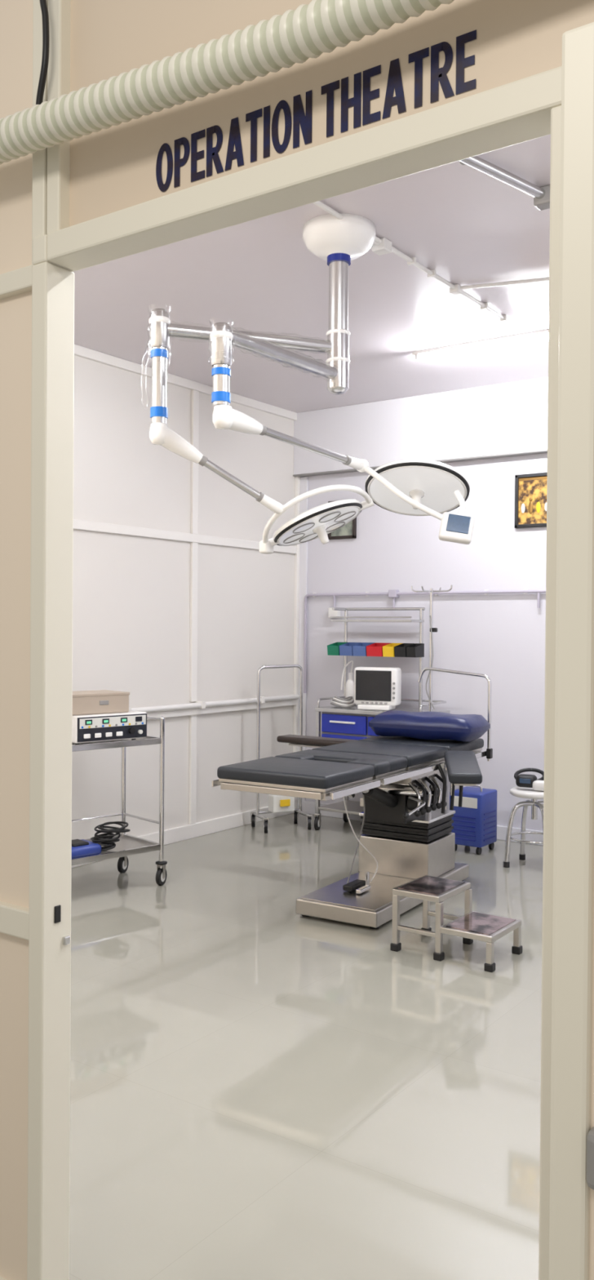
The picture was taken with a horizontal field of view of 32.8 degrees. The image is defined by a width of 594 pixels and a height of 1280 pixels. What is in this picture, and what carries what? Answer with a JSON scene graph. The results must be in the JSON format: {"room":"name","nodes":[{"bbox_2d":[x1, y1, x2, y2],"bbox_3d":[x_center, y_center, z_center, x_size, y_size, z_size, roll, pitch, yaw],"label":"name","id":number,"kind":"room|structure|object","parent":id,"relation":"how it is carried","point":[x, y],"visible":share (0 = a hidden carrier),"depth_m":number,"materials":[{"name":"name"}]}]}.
{"room":"hospital corridor","nodes":[
{"label":"hospital corridor","id":0,"kind":"room"},
{"bbox_2d":[71,355,295,839],"bbox_3d":[-1.578,-0.205,6.124,0.100,3.250,5.330,1,1,35],"label":"wall","id":1,"kind":"structure","parent":0,"point":[131,596],"depth_m":7.04,"materials":[{"name":"white paint"}]},
{"bbox_2d":[71,800,297,867],"bbox_3d":[-1.531,1.371,6.117,0.025,0.100,5.300,1,1,35],"label":"baseboard","id":2,"kind":"structure","parent":1,"relation":"attached to","point":[186,832],"depth_m":7.34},
{"bbox_2d":[73,344,301,824],"bbox_3d":[-1.498,-0.254,6.085,0.075,3.150,5.300,1,1,35],"label":"trim","id":3,"kind":"structure","parent":1,"relation":"attached to","point":[191,709],"depth_m":7.20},
{"bbox_2d":[0,0,593,1279],"bbox_3d":[-0.670,-0.155,2.208,6.250,3.250,0.030,1,1,35],"label":"wall","id":4,"kind":"structure","parent":0,"point":[113,169],"depth_m":1.99,"materials":[{"name":"beige paint"}]},
{"bbox_2d":[0,265,32,1279],"bbox_3d":[-1.862,0.330,3.031,3.266,2.245,0.030,1,1,35],"label":"trim","id":5,"kind":"structure","parent":4,"relation":"attached to","point":[14,918],"depth_m":2.11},
{"bbox_2d":[35,0,49,104],"bbox_3d":[-0.506,-1.375,2.007,0.019,0.702,0.054,0,1,-27],"label":"cable","id":6,"kind":"object","parent":4,"relation":"attached to","point":[46,29],"visible":0.81,"depth_m":1.99,"materials":[{"name":"rubber"}]},
{"bbox_2d":[0,0,453,164],"bbox_3d":[-0.076,-1.001,1.688,2.702,0.156,0.124,1,1,35],"label":"pipe","id":7,"kind":"object","parent":4,"relation":"attached to","point":[318,27],"visible":1,"depth_m":1.69,"materials":[{"name":"grey paint"}]},
{"bbox_2d":[27,0,561,1279],"bbox_3d":[0.385,-0.138,1.444,2.245,3.250,0.078,1,1,35],"label":"door frame","id":8,"kind":"structure","parent":4,"relation":"attached to","point":[527,108],"depth_m":2.03,"materials":[{"name":"beige wood"}]},
{"bbox_2d":[54,905,70,945],"bbox_3d":[-0.482,0.586,2.074,0.008,0.085,0.038,1,1,35],"label":"strike plate","id":9,"kind":"object","parent":8,"relation":"attached to","point":[66,940],"visible":1,"depth_m":2.07,"materials":[{"name":"black metal"}]},
{"bbox_2d":[155,29,476,191],"bbox_3d":[0.002,-0.878,1.708,0.655,0.090,0.001,1,1,35],"label":"sign","id":10,"kind":"object","parent":4,"relation":"attached to","point":[394,79],"visible":1,"depth_m":1.67,"materials":[{"name":"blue plastic"}]},
{"bbox_2d":[549,22,593,1279],"bbox_3d":[0.728,0.379,1.040,0.899,2.210,0.205,1,1,35],"label":"door","id":11,"kind":"structure","parent":4,"relation":"in","point":[571,1210],"depth_m":1.21,"materials":[{"name":"grey paint"}]},
{"bbox_2d":[69,813,543,1279],"bbox_3d":[0.154,1.467,3.147,6.550,0.001,8.500,1,1,35],"label":"floor","id":12,"kind":"structure","parent":0,"point":[261,1089],"depth_m":3.42,"materials":[{"name":"tile"}]},
{"bbox_2d":[71,715,167,884],"bbox_3d":[-1.181,0.935,5.793,0.799,0.984,0.469,0,1,-43],"label":"trolley","id":13,"kind":"object","parent":12,"relation":"on","point":[128,845],"visible":0.34,"depth_m":5.87,"materials":[{"name":"silver metal"}]},
{"bbox_2d":[71,821,130,858],"bbox_3d":[-1.157,1.127,5.715,0.435,0.155,0.248,0,1,-43],"label":"switch","id":14,"kind":"object","parent":13,"relation":"on","point":[82,847],"visible":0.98,"depth_m":5.69,"materials":[{"name":"blue paint"}]},
{"bbox_2d":[72,710,146,744],"bbox_3d":[-1.128,0.500,5.783,0.465,0.168,0.315,0,1,-43],"label":"electrosurgical unit","id":15,"kind":"object","parent":13,"relation":"on","point":[132,725],"visible":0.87,"depth_m":5.66,"materials":[{"name":"white plastic"}]},
{"bbox_2d":[72,689,129,715],"bbox_3d":[-1.201,0.356,5.762,0.414,0.116,0.265,0,1,-43],"label":"equipment box","id":16,"kind":"object","parent":15,"relation":"on","point":[99,701],"visible":0.74,"depth_m":5.68,"materials":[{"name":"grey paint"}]},
{"bbox_2d":[250,664,312,832],"bbox_3d":[-0.114,0.800,7.597,0.412,1.230,0.342,0,1,-24],"label":"stand","id":17,"kind":"object","parent":12,"relation":"on","point":[277,803],"visible":0.94,"depth_m":7.56,"materials":[{"name":"silver metal"}]},
{"bbox_2d":[211,734,486,928],"bbox_3d":[0.369,1.018,5.420,1.291,0.850,2.012,1,1,11],"label":"table","id":18,"kind":"object","parent":12,"relation":"on","point":[405,838],"visible":1,"depth_m":5.39,"materials":[{"name":"black leather"}]},
{"bbox_2d":[368,710,490,741],"bbox_3d":[0.786,0.508,6.008,0.670,0.156,0.350,1,1,31],"label":"pillow","id":19,"kind":"object","parent":18,"relation":"on","point":[432,725],"visible":1,"depth_m":5.86,"materials":[{"name":"blue leather"}]},
{"bbox_2d":[417,666,493,760],"bbox_3d":[0.963,0.446,6.208,0.555,0.547,0.043,1,1,44],"label":"rail","id":20,"kind":"object","parent":18,"relation":"attached to","point":[489,751],"visible":1,"depth_m":6.03,"materials":[{"name":"silver metal"}]},
{"bbox_2d":[314,585,452,830],"bbox_3d":[0.676,0.519,7.396,1.126,1.810,0.536,1,1,35],"label":"cart","id":21,"kind":"object","parent":12,"relation":"on","point":[337,722],"visible":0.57,"depth_m":7.45,"materials":[{"name":"metal"}]},
{"bbox_2d":[330,696,355,707],"bbox_3d":[0.347,0.461,7.576,0.212,0.079,0.152,1,1,35],"label":"coiled cable","id":22,"kind":"object","parent":21,"relation":"on","point":[347,702],"visible":0.99,"depth_m":7.52,"materials":[{"name":"grey paint"}]},
{"bbox_2d":[340,660,354,706],"bbox_3d":[0.401,0.328,7.730,0.098,0.346,0.108,1,1,35],"label":"bottle","id":23,"kind":"object","parent":21,"relation":"on","point":[349,686],"visible":0.75,"depth_m":7.71,"materials":[{"name":"white plastic"}]},
{"bbox_2d":[354,666,401,710],"bbox_3d":[0.583,0.354,7.383,0.330,0.305,0.180,1,1,21],"label":"patient monitor","id":24,"kind":"object","parent":21,"relation":"on","point":[375,688],"visible":1,"depth_m":7.33,"materials":[{"name":"white plastic"}]},
{"bbox_2d":[390,875,522,972],"bbox_3d":[0.744,1.308,4.707,0.515,0.293,0.340,1,1,35],"label":"step stool","id":25,"kind":"object","parent":12,"relation":"on","point":[486,927],"visible":1,"depth_m":4.67,"materials":[{"name":"metal"}]},
{"bbox_2d":[449,784,497,854],"bbox_3d":[1.203,1.205,6.885,0.244,0.458,0.265,1,1,35],"label":"machine","id":26,"kind":"object","parent":12,"relation":"on","point":[475,823],"visible":0.88,"depth_m":6.78,"materials":[{"name":"blue paint"}]},
{"bbox_2d":[503,786,543,867],"bbox_3d":[1.513,1.196,6.435,0.326,0.490,0.326,1,1,30],"label":"stool","id":27,"kind":"object","parent":12,"relation":"on","point":[519,792],"visible":0.55,"depth_m":6.40,"materials":[{"name":"silver metal"}]},
{"bbox_2d":[514,768,544,791],"bbox_3d":[1.506,0.886,6.428,0.257,0.116,0.201,1,1,24],"label":"monitor","id":28,"kind":"object","parent":27,"relation":"on","point":[525,780],"visible":0.77,"depth_m":6.37,"materials":[{"name":"black plastic"}]},
{"bbox_2d":[73,133,551,413],"bbox_3d":[0.942,-1.831,4.403,6.200,0.080,5.450,1,1,35],"label":"ceiling","id":29,"kind":"structure","parent":0,"point":[463,223],"depth_m":5.23,"materials":[{"name":"white paint"}]},
{"bbox_2d":[140,213,475,554],"bbox_3d":[0.114,-1.091,4.322,1.045,1.412,1.396,1,1,35],"label":"light","id":30,"kind":"object","parent":29,"relation":"hanging from","point":[409,486],"depth_m":4.34,"materials":[{"name":"white metal"}]},
{"bbox_2d":[312,200,549,328],"bbox_3d":[1.085,-1.767,4.583,1.178,0.050,2.150,1,1,35],"label":"conduit","id":31,"kind":"object","parent":29,"relation":"attached to","point":[383,246],"depth_m":4.98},
{"bbox_2d":[412,328,548,360],"bbox_3d":[1.155,-1.778,6.072,1.020,0.061,0.035,1,1,34],"label":"tube light","id":32,"kind":"object","parent":29,"relation":"attached to","point":[542,335],"visible":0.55,"depth_m":6.08,"materials":[{"name":"white plastic"}]},
{"bbox_2d":[459,155,550,210],"bbox_3d":[0.793,-1.751,3.822,0.189,0.070,0.580,1,1,35],"label":"tube light","id":33,"kind":"object","parent":29,"relation":"attached to","point":[541,195],"depth_m":3.84,"materials":[{"name":"white plastic"}]},
{"bbox_2d":[293,377,548,477],"bbox_3d":[2.430,-1.547,6.493,5.980,0.512,0.080,1,1,35],"label":"beam","id":34,"kind":"structure","parent":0,"point":[505,420],"depth_m":7.46,"materials":[{"name":"white paint"}]},
{"bbox_2d":[306,453,547,831],"bbox_3d":[2.464,-0.178,6.587,6.200,3.250,0.100,1,1,35],"label":"wall","id":35,"kind":"structure","parent":0,"point":[500,637],"depth_m":7.42,"materials":[{"name":"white paint"}]},
{"bbox_2d":[297,476,308,800],"bbox_3d":[0.049,-0.008,8.226,0.070,2.635,0.020,1,1,35],"label":"trim","id":36,"kind":"structure","parent":35,"relation":"attached to","point":[304,480],"depth_m":8.21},
{"bbox_2d":[328,500,356,539],"bbox_3d":[0.357,-0.953,7.995,0.255,0.305,0.028,1,1,35],"label":"picture frame","id":37,"kind":"object","parent":35,"relation":"attached to","point":[348,531],"visible":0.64,"depth_m":7.97,"materials":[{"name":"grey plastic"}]},
{"bbox_2d":[297,800,543,845],"bbox_3d":[2.437,1.397,6.541,5.950,0.100,0.020,1,1,35],"label":"baseboard","id":38,"kind":"structure","parent":35,"relation":"attached to","point":[308,807],"depth_m":7.24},
{"bbox_2d":[303,589,546,693],"bbox_3d":[2.420,0.055,6.524,5.791,0.825,0.050,1,1,35],"label":"conduit","id":39,"kind":"object","parent":35,"relation":"attached to","point":[393,593],"visible":0.86,"depth_m":7.75,"materials":[{"name":"grey plastic"}]},
{"bbox_2d":[514,472,546,528],"bbox_3d":[1.679,-0.977,7.058,0.325,0.375,0.028,1,1,35],"label":"picture frame","id":40,"kind":"object","parent":35,"relation":"attached to","point":[531,489],"visible":0.78,"depth_m":7.08,"materials":[{"name":"black paper"}]}
]}

